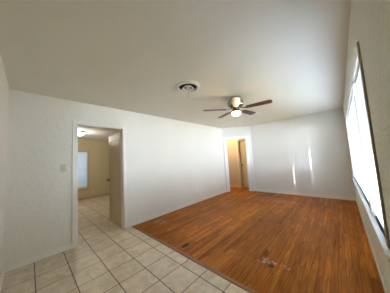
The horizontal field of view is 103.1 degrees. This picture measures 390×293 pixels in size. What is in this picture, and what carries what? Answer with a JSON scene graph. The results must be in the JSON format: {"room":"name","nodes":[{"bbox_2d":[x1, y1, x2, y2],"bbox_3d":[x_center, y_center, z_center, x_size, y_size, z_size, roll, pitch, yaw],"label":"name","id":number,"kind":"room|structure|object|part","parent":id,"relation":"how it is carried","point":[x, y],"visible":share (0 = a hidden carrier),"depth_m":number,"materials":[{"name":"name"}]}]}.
{"room":"empty living room","nodes":[
{"label":"empty living room","id":0,"kind":"room"},
{"bbox_2d":[0,53,8,273],"bbox_3d":[-1.315,0.234,0.855,3.470,2.440,0.120,-8,-6,43],"label":"wall","id":1,"kind":"structure","parent":0,"point":[4,88],"depth_m":1.82,"materials":[{"name":"beige paint"}]},
{"bbox_2d":[0,267,4,291],"bbox_3d":[-1.883,1.500,1.454,1.520,0.085,0.024,-8,-6,43],"label":"baseboard","id":2,"kind":"structure","parent":1,"relation":"attached to","point":[2,274],"depth_m":1.83,"materials":[{"name":"beige paint"}]},
{"bbox_2d":[78,139,108,197],"bbox_3d":[-4.945,0.872,5.556,0.120,2.360,4.000,-8,-6,43],"label":"wall","id":3,"kind":"structure","parent":0,"point":[98,150],"depth_m":6.41,"materials":[{"name":"beige paint"}]},
{"bbox_2d":[78,152,86,187],"bbox_3d":[-4.553,0.898,5.915,0.039,1.380,0.720,-8,-6,43],"label":"window blind","id":4,"kind":"object","parent":3,"relation":"attached to","point":[82,156],"visible":0.37,"depth_m":6.07,"materials":[{"name":"white plastic"}]},
{"bbox_2d":[78,151,88,191],"bbox_3d":[-4.520,0.938,5.883,0.040,1.570,0.900,-8,-6,43],"label":"trim","id":5,"kind":"structure","parent":3,"relation":"attached to","point":[84,189],"depth_m":6.16,"materials":[{"name":"beige paint"}]},
{"bbox_2d":[78,193,108,200],"bbox_3d":[-4.880,1.993,5.364,0.014,0.090,3.610,-8,-6,43],"label":"baseboard","id":6,"kind":"structure","parent":3,"relation":"attached to","point":[104,194],"depth_m":6.21,"materials":[{"name":"beige paint"}]},
{"bbox_2d":[78,127,118,139],"bbox_3d":[-3.600,-0.554,4.331,4.180,0.120,4.000,-8,-6,43],"label":"ceiling","id":7,"kind":"structure","parent":0,"point":[91,133],"depth_m":5.26,"materials":[{"name":"white paint"}]},
{"bbox_2d":[78,131,85,135],"bbox_3d":[-3.615,-0.398,4.793,0.370,0.114,0.370,-8,-6,43],"label":"ceiling lamp","id":8,"kind":"object","parent":7,"relation":"attached to","point":[80,133],"visible":0.48,"depth_m":4.75,"materials":[{"name":"white glass"}]},
{"bbox_2d":[2,89,225,265],"bbox_3d":[-0.791,0.459,4.027,0.120,2.440,5.513,-8,-6,43],"label":"wall","id":9,"kind":"structure","parent":0,"point":[167,159],"depth_m":2.57,"materials":[{"name":"beige paint"}]},
{"bbox_2d":[61,164,66,171],"bbox_3d":[-2.128,0.346,2.511,0.016,0.116,0.072,-8,-6,43],"label":"light switch","id":10,"kind":"object","parent":9,"relation":"attached to","point":[63,166],"visible":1,"depth_m":2.51,"materials":[{"name":"beige plastic"}]},
{"bbox_2d":[72,120,127,247],"bbox_3d":[-1.775,0.603,2.936,0.142,2.095,0.898,-8,-6,43],"label":"trim","id":11,"kind":"structure","parent":9,"relation":"attached to","point":[122,129],"depth_m":2.83,"materials":[{"name":"beige paint"}]},
{"bbox_2d":[107,133,120,224],"bbox_3d":[-1.813,0.704,3.544,0.770,1.973,0.171,-8,-6,43],"label":"door","id":12,"kind":"structure","parent":9,"relation":"in","point":[114,140],"depth_m":3.53,"materials":[{"name":"beige paint"}]},
{"bbox_3d":[-1.818,0.693,3.549,0.540,1.700,0.045,-8,-6,43],"label":"panel moulding","id":13,"kind":"part","parent":12,"relation":"part of","materials":[{"name":"beige paint"}]},
{"bbox_2d":[2,190,226,272],"bbox_3d":[-0.636,1.625,3.918,0.024,0.085,5.329,-8,-6,43],"label":"baseboard","id":14,"kind":"structure","parent":9,"relation":"attached to","point":[29,260],"depth_m":2.41,"materials":[{"name":"beige paint"}]},
{"bbox_2d":[0,0,350,127],"bbox_3d":[0.596,-0.889,4.287,5.410,0.120,7.740,-8,-6,43],"label":"ceiling","id":15,"kind":"structure","parent":0,"point":[127,55],"depth_m":1.65,"materials":[{"name":"paint"}]},
{"bbox_2d":[176,80,199,97],"bbox_3d":[-0.107,-0.843,2.409,0.376,0.190,0.376,-8,-6,43],"label":"ceiling vent","id":16,"kind":"object","parent":15,"relation":"in","point":[188,86],"visible":1,"depth_m":2.37,"materials":[{"name":"white"}]},
{"bbox_2d":[203,96,271,127],"bbox_3d":[0.823,-0.619,2.966,1.209,0.658,1.203,-8,-6,43],"label":"ceiling fan","id":17,"kind":"object","parent":15,"relation":"hanging from","point":[235,103],"visible":1,"depth_m":2.89,"materials":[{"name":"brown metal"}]},
{"bbox_3d":[0.368,-0.691,2.947,0.425,0.006,0.136,-3,3,-3],"label":"blade","id":18,"kind":"part","parent":17,"relation":"part of","materials":[{"name":"brown wood"}]},
{"bbox_3d":[0.675,-0.740,2.567,0.136,0.006,0.425,4,-3,15],"label":"blade","id":19,"kind":"part","parent":17,"relation":"part of","materials":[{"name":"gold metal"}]},
{"bbox_3d":[0.790,-0.623,2.962,0.160,0.087,0.160,-8,-6,43],"label":"lamp shade","id":20,"kind":"part","parent":17,"relation":"part of","materials":[{"name":"white glass"}]},
{"bbox_3d":[1.109,-0.712,3.231,0.425,0.006,0.136,0,-14,-39],"label":"blade","id":21,"kind":"part","parent":17,"relation":"part of","materials":[{"name":"brown wood"}]},
{"bbox_3d":[1.133,-0.753,2.743,0.425,0.006,0.136,-6,-14,33],"label":"blade","id":22,"kind":"part","parent":17,"relation":"part of","materials":[{"name":"brown wood"}]},
{"bbox_2d":[0,183,384,292],"bbox_3d":[-0.524,1.762,4.544,7.910,0.100,8.600,-8,-6,43],"label":"floor","id":23,"kind":"structure","parent":0,"point":[266,242],"depth_m":2.15,"materials":[{"name":"brown wood"}]},
{"bbox_2d":[132,226,257,292],"bbox_3d":[-0.040,1.477,2.041,3.470,0.006,0.052,-8,-6,43],"label":"trim","id":24,"kind":"structure","parent":23,"relation":"on","point":[204,265],"depth_m":1.89,"materials":[{"name":"orange wood"}]},
{"bbox_2d":[226,140,240,184],"bbox_3d":[1.623,0.546,6.880,2.900,2.440,0.100,-8,-6,43],"label":"wall","id":25,"kind":"structure","parent":0,"point":[231,144],"depth_m":6.78,"materials":[{"name":"paint"}]},
{"bbox_2d":[235,139,244,187],"bbox_3d":[2.170,0.652,6.354,0.890,2.080,0.116,-8,-6,43],"label":"trim","id":26,"kind":"structure","parent":25,"relation":"attached to","point":[237,140],"depth_m":6.58,"materials":[{"name":"beige paint"}]},
{"bbox_2d":[240,140,248,186],"bbox_3d":[2.190,0.694,6.364,0.103,1.975,0.690,0,-6,-39],"label":"door","id":27,"kind":"structure","parent":25,"relation":"in","point":[242,142],"depth_m":6.54,"materials":[{"name":"beige paint"}]},
{"bbox_2d":[221,126,255,191],"bbox_3d":[1.648,0.468,5.934,1.078,2.440,0.100,-4,-5,9],"label":"wall","id":28,"kind":"structure","parent":0,"point":[244,130],"depth_m":5.92,"materials":[{"name":"paint"}]},
{"bbox_2d":[224,136,251,191],"bbox_3d":[1.620,0.654,5.918,0.900,2.070,0.116,-4,-5,9],"label":"trim","id":29,"kind":"structure","parent":28,"relation":"attached to","point":[237,137],"depth_m":5.88,"materials":[{"name":"white paint"}]},
{"bbox_2d":[239,140,242,182],"bbox_3d":[1.605,0.549,6.897,3.050,2.440,2.300,-8,-6,43],"label":"wall","id":30,"kind":"structure","parent":0,"point":[239,140],"depth_m":7.71,"materials":[{"name":"paint"}]},
{"bbox_2d":[250,108,355,196],"bbox_3d":[3.188,0.295,4.934,2.750,2.440,0.120,-8,-6,43],"label":"wall","id":31,"kind":"structure","parent":0,"point":[310,153],"depth_m":4.70,"materials":[{"name":"paint"}]},
{"bbox_2d":[256,189,355,200],"bbox_3d":[3.173,1.470,4.821,2.570,0.085,0.024,-8,-6,43],"label":"baseboard","id":32,"kind":"structure","parent":31,"relation":"attached to","point":[259,190],"depth_m":4.59,"materials":[{"name":"beige paint"}]},
{"bbox_2d":[343,0,389,292],"bbox_3d":[2.020,0.110,1.788,0.140,2.440,6.076,-8,-6,43],"label":"wall","id":33,"kind":"structure","parent":0,"point":[369,24],"depth_m":0.89,"materials":[{"name":"beige paint"}]},
{"bbox_2d":[345,47,357,178],"bbox_3d":[2.399,-0.013,2.323,0.012,1.415,3.410,-8,-6,43],"label":"trim","id":34,"kind":"structure","parent":33,"relation":"attached to","point":[355,63],"depth_m":1.77,"materials":[{"name":"white paint"}]},
{"bbox_2d":[347,115,357,181],"bbox_3d":[3.264,0.039,3.206,0.039,1.331,0.784,-8,-6,43],"label":"window blind","id":35,"kind":"object","parent":33,"relation":"attached to","point":[348,119],"visible":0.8,"depth_m":3.12,"materials":[{"name":"white plastic"}]},
{"bbox_2d":[348,104,363,190],"bbox_3d":[2.707,0.024,2.612,0.039,1.331,0.835,-8,-6,43],"label":"window blind","id":36,"kind":"object","parent":33,"relation":"attached to","point":[350,114],"visible":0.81,"depth_m":2.55,"materials":[{"name":"white plastic"}]},
{"bbox_2d":[355,149,362,166],"bbox_3d":[2.696,0.018,2.489,0.040,1.345,2.620,-8,-6,43],"label":"window","id":37,"kind":"structure","parent":33,"relation":"in","point":[357,154],"depth_m":3.41,"materials":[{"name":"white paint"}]},
{"bbox_2d":[351,94,369,203],"bbox_3d":[2.084,0.008,1.947,0.039,1.331,0.979,-8,-6,43],"label":"window blind","id":38,"kind":"object","parent":33,"relation":"attached to","point":[353,108],"visible":0.5,"depth_m":2.06,"materials":[{"name":"white plastic"}]},
{"bbox_2d":[352,81,376,216],"bbox_3d":[1.747,-0.003,1.528,0.142,1.345,0.080,-8,-6,43],"label":"window blind","id":39,"kind":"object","parent":33,"relation":"attached to","point":[365,154],"depth_m":1.53,"materials":[{"name":"white paint"}]},
{"bbox_2d":[356,67,383,229],"bbox_3d":[1.472,-0.009,1.293,0.039,1.331,0.628,-8,-6,43],"label":"window blind","id":40,"kind":"object","parent":33,"relation":"attached to","point":[362,106],"visible":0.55,"depth_m":1.38,"materials":[{"name":"white plastic"}]},
{"bbox_2d":[352,178,389,258],"bbox_3d":[2.426,0.699,2.211,0.111,0.022,3.570,-8,-6,43],"label":"trim","id":41,"kind":"structure","parent":33,"relation":"attached to","point":[375,223],"depth_m":1.33,"materials":[{"name":"white paint"}]},
{"bbox_2d":[356,199,387,292],"bbox_3d":[2.074,1.290,1.783,0.008,0.085,5.906,-8,-6,43],"label":"baseboard","id":42,"kind":"structure","parent":33,"relation":"attached to","point":[372,250],"depth_m":1.80,"materials":[{"name":"beige paint"}]},
{"bbox_2d":[356,41,389,249],"bbox_3d":[1.218,-0.044,1.063,0.012,1.415,0.045,-8,-6,43],"label":"trim","id":43,"kind":"structure","parent":33,"relation":"attached to","point":[357,43],"depth_m":1.05,"materials":[{"name":"brown paint"}]}
]}

